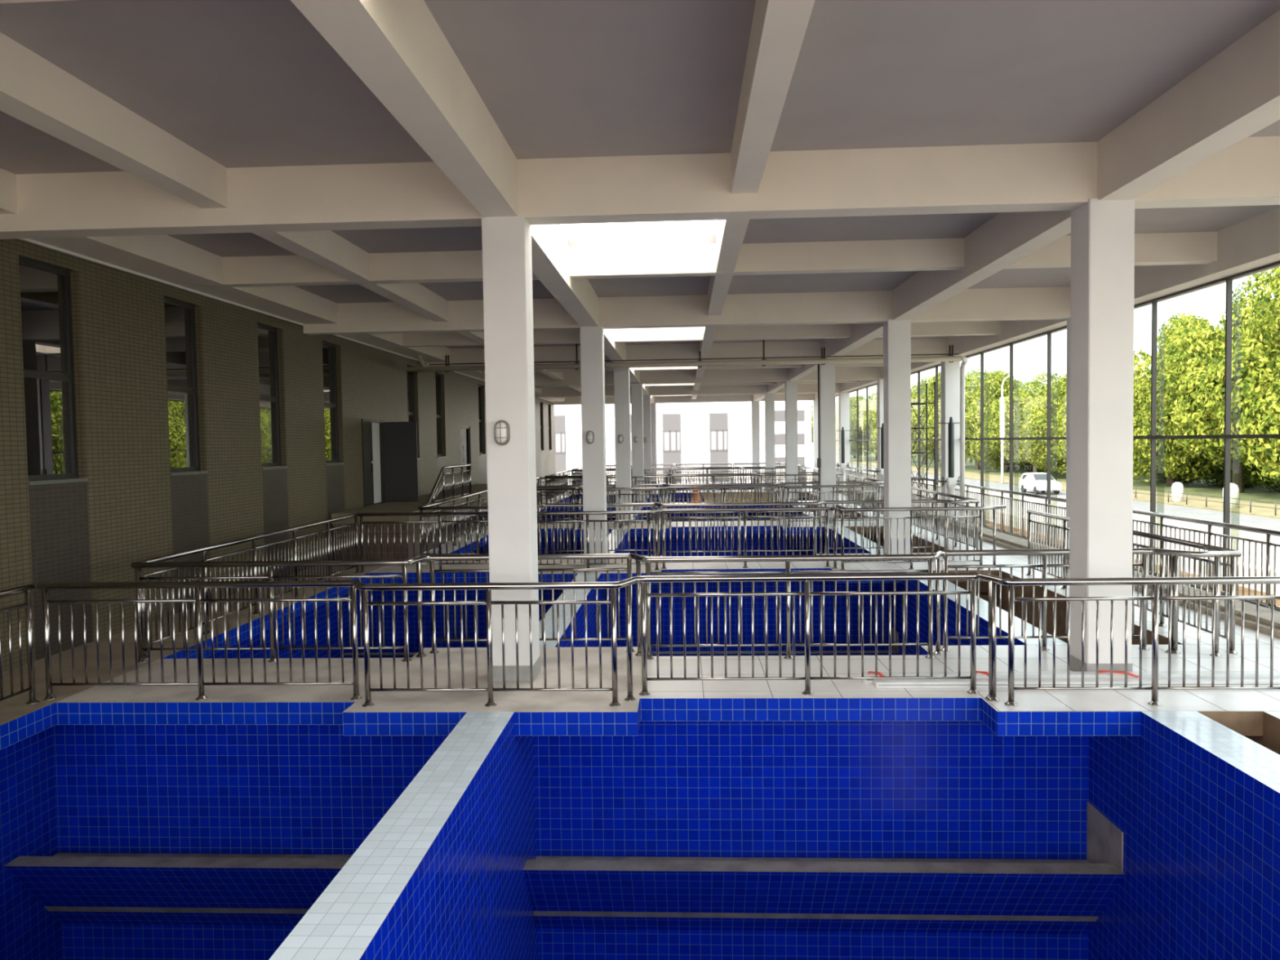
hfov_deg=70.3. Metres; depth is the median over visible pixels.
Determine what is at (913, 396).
tree
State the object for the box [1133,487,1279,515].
fence
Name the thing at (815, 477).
railing
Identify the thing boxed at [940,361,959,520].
column
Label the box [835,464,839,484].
railing
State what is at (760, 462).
railing
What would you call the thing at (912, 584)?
wall
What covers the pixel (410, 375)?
window
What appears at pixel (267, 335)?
window
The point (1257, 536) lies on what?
floor
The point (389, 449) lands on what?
door
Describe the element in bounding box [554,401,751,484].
building
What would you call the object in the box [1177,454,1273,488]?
shrub
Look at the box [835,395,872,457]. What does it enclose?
tree
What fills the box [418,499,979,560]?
railing
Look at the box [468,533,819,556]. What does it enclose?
wall
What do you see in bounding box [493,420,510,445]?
lamp
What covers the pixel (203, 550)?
railing
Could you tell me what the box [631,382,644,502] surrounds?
column
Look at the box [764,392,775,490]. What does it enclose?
column
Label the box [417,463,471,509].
stair railing
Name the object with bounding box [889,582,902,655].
wall
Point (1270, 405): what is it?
tree
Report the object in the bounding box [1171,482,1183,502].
bollard
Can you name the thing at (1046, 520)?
railing
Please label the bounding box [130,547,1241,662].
railing
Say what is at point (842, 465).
pipe
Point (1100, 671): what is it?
scrap
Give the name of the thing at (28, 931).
wall
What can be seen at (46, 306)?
window
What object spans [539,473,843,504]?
railing
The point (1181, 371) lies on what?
tree
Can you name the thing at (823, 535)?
wall
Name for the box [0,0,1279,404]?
ceiling
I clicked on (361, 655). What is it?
trim
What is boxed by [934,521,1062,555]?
kerb
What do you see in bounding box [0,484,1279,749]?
floor
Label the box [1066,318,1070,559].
column
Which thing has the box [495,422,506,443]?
diffuser
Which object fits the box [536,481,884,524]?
railing
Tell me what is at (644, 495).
wall
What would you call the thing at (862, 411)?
tree
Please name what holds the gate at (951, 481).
on the floor at (536, 713)
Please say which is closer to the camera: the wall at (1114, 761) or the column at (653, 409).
the wall at (1114, 761)
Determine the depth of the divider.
16.14 m
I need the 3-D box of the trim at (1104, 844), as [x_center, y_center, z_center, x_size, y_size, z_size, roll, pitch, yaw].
[4.097,3.235,8.027,0.012,0.540,0.660,-1,2,3]
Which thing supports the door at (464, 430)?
in the wall at (126, 505)
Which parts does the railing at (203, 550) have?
post, rail, rail, post, rail, rail, handrail, post, rail, rail, post, rail, post, rail, rail, post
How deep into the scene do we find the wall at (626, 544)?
21.69 m
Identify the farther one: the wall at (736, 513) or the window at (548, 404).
the window at (548, 404)
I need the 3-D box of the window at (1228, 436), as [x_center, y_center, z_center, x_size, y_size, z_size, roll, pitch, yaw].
[8.011,-0.551,12.284,0.200,4.358,8.056,-1,2,3]
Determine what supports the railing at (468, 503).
on the floor at (536, 713)
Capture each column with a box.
[481,213,540,681]
[579,325,608,565]
[613,367,631,525]
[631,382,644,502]
[642,395,651,492]
[650,402,657,484]
[751,400,759,483]
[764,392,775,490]
[784,380,798,502]
[813,400,817,471]
[819,364,835,523]
[838,391,849,488]
[876,378,883,484]
[883,319,911,563]
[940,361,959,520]
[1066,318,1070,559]
[1069,198,1134,671]
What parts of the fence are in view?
post, post, post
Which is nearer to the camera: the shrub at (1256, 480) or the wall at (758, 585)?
the wall at (758, 585)
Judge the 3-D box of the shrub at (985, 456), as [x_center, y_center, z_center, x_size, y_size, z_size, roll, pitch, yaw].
[50.997,-2.847,125.511,7.143,3.522,10.940,-1,2,3]
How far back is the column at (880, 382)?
32.21 m
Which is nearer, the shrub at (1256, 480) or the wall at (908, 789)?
the wall at (908, 789)
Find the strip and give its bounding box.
[917,502,1279,606]
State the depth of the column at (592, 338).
16.54 m
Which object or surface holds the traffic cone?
on the floor at (536, 713)
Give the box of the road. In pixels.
[811,458,1279,536]
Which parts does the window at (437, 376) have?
pane, pane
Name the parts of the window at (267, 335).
pane, pane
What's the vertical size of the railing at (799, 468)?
1.059 m
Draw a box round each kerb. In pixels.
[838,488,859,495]
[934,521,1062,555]
[1068,567,1279,638]
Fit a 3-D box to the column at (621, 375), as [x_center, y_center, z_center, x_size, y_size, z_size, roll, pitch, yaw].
[-0.466,-0.956,24.772,0.408,4.360,0.408,-1,2,3]
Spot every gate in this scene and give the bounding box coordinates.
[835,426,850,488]
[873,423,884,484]
[937,417,959,500]
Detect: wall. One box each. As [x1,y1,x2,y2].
[0,239,555,671]
[0,591,352,959]
[52,720,1088,959]
[268,711,519,959]
[356,581,889,652]
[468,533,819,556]
[515,735,538,959]
[537,511,786,520]
[538,573,602,647]
[566,497,704,503]
[607,528,628,553]
[631,506,641,519]
[644,494,650,502]
[790,505,817,519]
[799,496,1279,755]
[822,534,824,553]
[828,526,883,553]
[835,266,1279,397]
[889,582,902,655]
[902,572,1066,655]
[1087,735,1140,959]
[1138,711,1279,959]
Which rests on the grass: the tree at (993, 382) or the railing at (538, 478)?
the tree at (993, 382)
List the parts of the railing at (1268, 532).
rail, rail, post, rail, handrail, post, rail, rail, post, rail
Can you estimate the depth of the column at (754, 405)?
48.41 m
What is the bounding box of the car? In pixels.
[1018,472,1062,494]
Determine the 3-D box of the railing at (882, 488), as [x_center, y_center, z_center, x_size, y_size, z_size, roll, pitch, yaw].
[6.918,0.450,28.032,0.054,1.059,5.530,-1,2,3]
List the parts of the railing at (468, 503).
handrail, post, post, post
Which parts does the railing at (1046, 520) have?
post, rail, post, rail, post, handrail, rail, rail, post, rail, post, rail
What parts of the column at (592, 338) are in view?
skirting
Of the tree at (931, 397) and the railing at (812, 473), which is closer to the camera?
the railing at (812, 473)
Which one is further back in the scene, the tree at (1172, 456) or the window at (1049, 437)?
the tree at (1172, 456)
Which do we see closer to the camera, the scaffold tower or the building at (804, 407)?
the scaffold tower
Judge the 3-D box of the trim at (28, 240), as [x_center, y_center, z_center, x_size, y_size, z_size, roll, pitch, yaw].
[-5.922,-3.071,22.122,0.030,0.030,54.450,-1,2,3]
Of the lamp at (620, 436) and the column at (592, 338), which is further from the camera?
the lamp at (620, 436)
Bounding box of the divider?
[601,588,607,646]
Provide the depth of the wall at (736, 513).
32.59 m
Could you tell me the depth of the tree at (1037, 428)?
95.31 m
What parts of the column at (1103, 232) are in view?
skirting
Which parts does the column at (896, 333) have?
skirting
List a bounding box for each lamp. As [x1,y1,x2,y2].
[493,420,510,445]
[586,431,594,444]
[617,434,622,443]
[634,436,638,443]
[1000,371,1027,483]
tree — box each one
[811,404,871,456]
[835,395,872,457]
[849,391,876,460]
[859,391,922,460]
[911,371,974,464]
[911,375,933,464]
[928,368,991,469]
[964,369,1031,472]
[984,371,1061,472]
[1018,372,1066,475]
[1050,362,1146,462]
[1133,312,1222,486]
[1148,271,1279,493]
[1201,266,1279,485]
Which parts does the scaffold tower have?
post, post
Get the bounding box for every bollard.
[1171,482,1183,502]
[1222,483,1239,508]
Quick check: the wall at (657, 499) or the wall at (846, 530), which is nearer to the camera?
the wall at (846, 530)
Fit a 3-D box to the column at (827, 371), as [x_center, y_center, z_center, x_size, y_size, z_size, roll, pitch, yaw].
[5.038,-1.028,24.507,0.408,4.360,0.408,-1,2,3]
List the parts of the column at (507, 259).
skirting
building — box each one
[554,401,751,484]
[759,400,812,474]
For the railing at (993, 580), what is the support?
on the floor at (536, 713)
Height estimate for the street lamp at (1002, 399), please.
10.780 m
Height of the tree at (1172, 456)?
15.023 m
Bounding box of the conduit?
[817,364,821,523]
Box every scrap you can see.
[867,671,884,676]
[976,671,988,675]
[1098,670,1138,677]
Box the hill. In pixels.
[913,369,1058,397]
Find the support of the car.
on the road
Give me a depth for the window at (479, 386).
31.84 m
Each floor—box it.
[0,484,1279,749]
[678,481,759,486]
[762,462,1279,595]
[811,455,1279,518]
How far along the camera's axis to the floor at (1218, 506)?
62.95 m
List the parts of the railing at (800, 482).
post, rail, rail, post, rail, post, post, rail, rail, handrail, post, rail, rail, post, post, post, rail, post, post, post, post, post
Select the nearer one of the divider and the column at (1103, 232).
the column at (1103, 232)
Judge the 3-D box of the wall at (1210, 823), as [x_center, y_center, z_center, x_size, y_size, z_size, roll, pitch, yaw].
[4.171,4.135,4.624,0.440,4.300,5.640,-1,2,3]
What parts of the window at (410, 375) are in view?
pane, pane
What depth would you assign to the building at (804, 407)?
117.08 m
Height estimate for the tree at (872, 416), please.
15.434 m
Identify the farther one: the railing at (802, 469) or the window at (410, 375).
the railing at (802, 469)
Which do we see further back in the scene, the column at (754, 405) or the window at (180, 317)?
the column at (754, 405)
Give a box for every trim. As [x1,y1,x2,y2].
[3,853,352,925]
[19,238,553,402]
[343,652,417,657]
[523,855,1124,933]
[651,650,898,656]
[891,626,898,652]
[1086,801,1123,871]
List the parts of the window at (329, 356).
pane, pane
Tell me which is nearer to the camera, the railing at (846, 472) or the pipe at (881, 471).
the pipe at (881, 471)
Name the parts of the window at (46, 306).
pane, pane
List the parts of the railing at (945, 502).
post, rail, rail, post, post, post, rail, rail, post, post, post, handrail, rail, rail, post, rail, rail, post, post, post, rail, post, post, post, post, post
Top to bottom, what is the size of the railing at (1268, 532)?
1.059 m
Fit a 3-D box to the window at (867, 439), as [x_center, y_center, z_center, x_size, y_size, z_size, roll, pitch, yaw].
[9.155,-1.557,36.386,0.200,4.358,8.056,-1,2,3]
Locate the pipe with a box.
[406,339,968,521]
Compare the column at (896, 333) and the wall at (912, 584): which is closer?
the wall at (912, 584)
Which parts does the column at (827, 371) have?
skirting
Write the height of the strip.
0.300 m
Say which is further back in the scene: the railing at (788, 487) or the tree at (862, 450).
the tree at (862, 450)
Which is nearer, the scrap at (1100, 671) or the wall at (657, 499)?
the scrap at (1100, 671)
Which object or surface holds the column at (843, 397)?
on the floor at (536, 713)
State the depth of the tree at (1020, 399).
105.26 m
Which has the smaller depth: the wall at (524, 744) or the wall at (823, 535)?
the wall at (524, 744)
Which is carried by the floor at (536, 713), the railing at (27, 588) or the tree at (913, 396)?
the railing at (27, 588)
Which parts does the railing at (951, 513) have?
post, rail, post, handrail, post, post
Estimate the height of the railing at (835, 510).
1.059 m
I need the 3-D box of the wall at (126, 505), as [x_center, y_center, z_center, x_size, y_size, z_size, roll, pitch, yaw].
[-6.024,-1.021,22.212,0.265,4.870,54.450,-1,2,3]
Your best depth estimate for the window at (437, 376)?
26.43 m
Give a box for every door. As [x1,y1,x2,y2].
[361,418,418,506]
[459,425,470,485]
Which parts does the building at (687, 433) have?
pane, grey panel, pane, grey panel, pane, grey panel, pane, grey panel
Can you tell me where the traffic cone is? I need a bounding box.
[688,483,702,503]
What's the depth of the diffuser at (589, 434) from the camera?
16.44 m
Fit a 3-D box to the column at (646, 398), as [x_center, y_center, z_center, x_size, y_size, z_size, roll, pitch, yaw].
[0.297,-1.627,40.840,0.408,4.360,0.408,-1,2,3]
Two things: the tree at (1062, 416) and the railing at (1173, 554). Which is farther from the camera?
the tree at (1062, 416)
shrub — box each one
[983,456,1026,470]
[1013,450,1051,472]
[1133,457,1202,483]
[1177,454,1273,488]
[1242,457,1279,492]
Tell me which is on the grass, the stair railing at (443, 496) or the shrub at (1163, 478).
the shrub at (1163, 478)
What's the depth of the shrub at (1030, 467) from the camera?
113.34 m
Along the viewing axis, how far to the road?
54.99 m
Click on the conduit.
(819, 460)
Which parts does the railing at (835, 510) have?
post, rail, rail, post, rail, rail, rail, rail, post, rail, rail, post, post, post, handrail, rail, post, rail, post, post, post, rail, rail, post, rail, rail, post, post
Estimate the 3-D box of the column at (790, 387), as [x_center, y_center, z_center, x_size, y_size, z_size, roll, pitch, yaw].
[5.419,-1.364,32.541,0.408,4.360,0.408,-1,2,3]
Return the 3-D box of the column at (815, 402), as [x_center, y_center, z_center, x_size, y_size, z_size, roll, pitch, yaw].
[9.457,-2.078,48.452,0.408,4.360,0.408,-1,2,3]
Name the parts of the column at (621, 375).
skirting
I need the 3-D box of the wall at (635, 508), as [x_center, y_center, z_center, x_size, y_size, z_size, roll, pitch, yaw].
[-0.208,3.201,28.991,0.400,4.300,5.640,-1,2,3]
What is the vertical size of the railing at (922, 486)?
1.059 m
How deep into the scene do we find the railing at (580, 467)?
44.26 m
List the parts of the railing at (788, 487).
rail, post, post, rail, post, rail, post, post, post, rail, rail, handrail, post, rail, rail, post, post, post, rail, rail, post, rail, rail, post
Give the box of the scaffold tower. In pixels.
[911,382,935,522]
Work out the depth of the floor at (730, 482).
48.90 m
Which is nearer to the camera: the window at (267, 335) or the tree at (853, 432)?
the window at (267, 335)
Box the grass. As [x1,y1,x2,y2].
[811,452,1279,504]
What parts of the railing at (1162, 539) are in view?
post, rail, rail, post, handrail, rail, rail, post, rail, rail, post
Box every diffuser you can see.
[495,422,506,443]
[586,431,592,442]
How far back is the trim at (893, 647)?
15.99 m
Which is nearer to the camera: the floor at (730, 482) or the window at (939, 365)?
the window at (939, 365)
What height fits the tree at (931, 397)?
15.020 m
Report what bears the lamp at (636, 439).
attached to the column at (637, 407)
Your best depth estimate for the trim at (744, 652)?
15.86 m
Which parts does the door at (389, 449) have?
frame, fixed panel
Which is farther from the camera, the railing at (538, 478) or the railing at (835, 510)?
the railing at (538, 478)
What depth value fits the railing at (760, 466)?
41.60 m
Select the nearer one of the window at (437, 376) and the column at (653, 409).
the window at (437, 376)
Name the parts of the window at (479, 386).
pane, pane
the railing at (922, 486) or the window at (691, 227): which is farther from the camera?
the railing at (922, 486)
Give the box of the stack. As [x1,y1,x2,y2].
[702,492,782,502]
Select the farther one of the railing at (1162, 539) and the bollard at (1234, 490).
the bollard at (1234, 490)
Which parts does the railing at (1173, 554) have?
post, rail, rail, post, rail, rail, post, post, post, post, rail, rail, rail, rail, post, post, post, handrail, rail, rail, post, rail, rail, post, post, post, rail, rail, post, rail, rail, post, post, post, post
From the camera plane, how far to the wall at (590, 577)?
12.64 m
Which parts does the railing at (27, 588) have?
rail, rail, handrail, post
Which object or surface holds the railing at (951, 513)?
on the floor at (536, 713)
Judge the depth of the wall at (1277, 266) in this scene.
14.01 m
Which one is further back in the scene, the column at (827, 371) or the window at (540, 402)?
the window at (540, 402)
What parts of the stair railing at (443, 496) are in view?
post, rail, rail, post, post, post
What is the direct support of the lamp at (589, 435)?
attached to the column at (592, 338)
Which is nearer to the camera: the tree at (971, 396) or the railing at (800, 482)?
the railing at (800, 482)
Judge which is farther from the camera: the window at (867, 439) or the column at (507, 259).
the window at (867, 439)
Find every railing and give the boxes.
[0,583,39,704]
[36,572,1279,706]
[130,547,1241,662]
[136,513,360,659]
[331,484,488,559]
[358,505,1006,572]
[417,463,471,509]
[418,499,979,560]
[419,489,488,553]
[536,477,539,504]
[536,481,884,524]
[536,484,884,528]
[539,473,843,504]
[544,470,568,504]
[545,471,818,503]
[568,466,810,493]
[571,466,582,488]
[571,466,806,490]
[605,462,785,482]
[605,462,785,484]
[798,464,804,485]
[813,467,836,491]
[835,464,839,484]
[844,466,877,484]
[847,474,884,516]
[911,475,941,514]
[911,486,978,550]
[955,483,1066,547]
[1026,509,1237,653]
[1132,509,1279,608]
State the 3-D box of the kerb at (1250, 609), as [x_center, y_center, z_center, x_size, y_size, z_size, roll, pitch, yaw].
[7.375,1.558,12.205,0.600,0.130,6.450,-1,2,3]
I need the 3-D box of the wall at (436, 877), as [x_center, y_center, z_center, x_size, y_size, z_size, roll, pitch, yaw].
[-1.352,4.208,4.889,0.400,4.300,5.640,-1,2,3]
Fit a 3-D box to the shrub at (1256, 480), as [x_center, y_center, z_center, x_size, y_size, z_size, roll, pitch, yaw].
[49.291,-0.443,67.540,6.454,3.522,9.719,-1,2,-9]
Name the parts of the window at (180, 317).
pane, pane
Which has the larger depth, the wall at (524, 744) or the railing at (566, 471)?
the railing at (566, 471)
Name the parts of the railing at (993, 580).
post, rail, rail, post, rail, rail, post, post, rail, rail, post, rail, rail, post, post, post, handrail, rail, rail, post, rail, rail, post, post, post, post, rail, rail, post, rail, rail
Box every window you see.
[18,257,78,480]
[164,297,199,472]
[257,323,281,466]
[322,342,338,463]
[406,364,414,422]
[435,373,442,456]
[478,385,483,453]
[539,402,542,450]
[547,404,549,448]
[560,220,717,238]
[848,383,877,477]
[911,364,941,515]
[964,325,1066,548]
[1133,261,1279,611]
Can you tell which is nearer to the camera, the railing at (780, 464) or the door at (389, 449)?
the door at (389, 449)
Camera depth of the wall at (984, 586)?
14.01 m
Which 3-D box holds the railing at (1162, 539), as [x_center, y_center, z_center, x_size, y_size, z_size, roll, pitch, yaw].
[6.156,1.121,11.964,0.104,1.059,5.531,-1,2,3]
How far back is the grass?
79.54 m

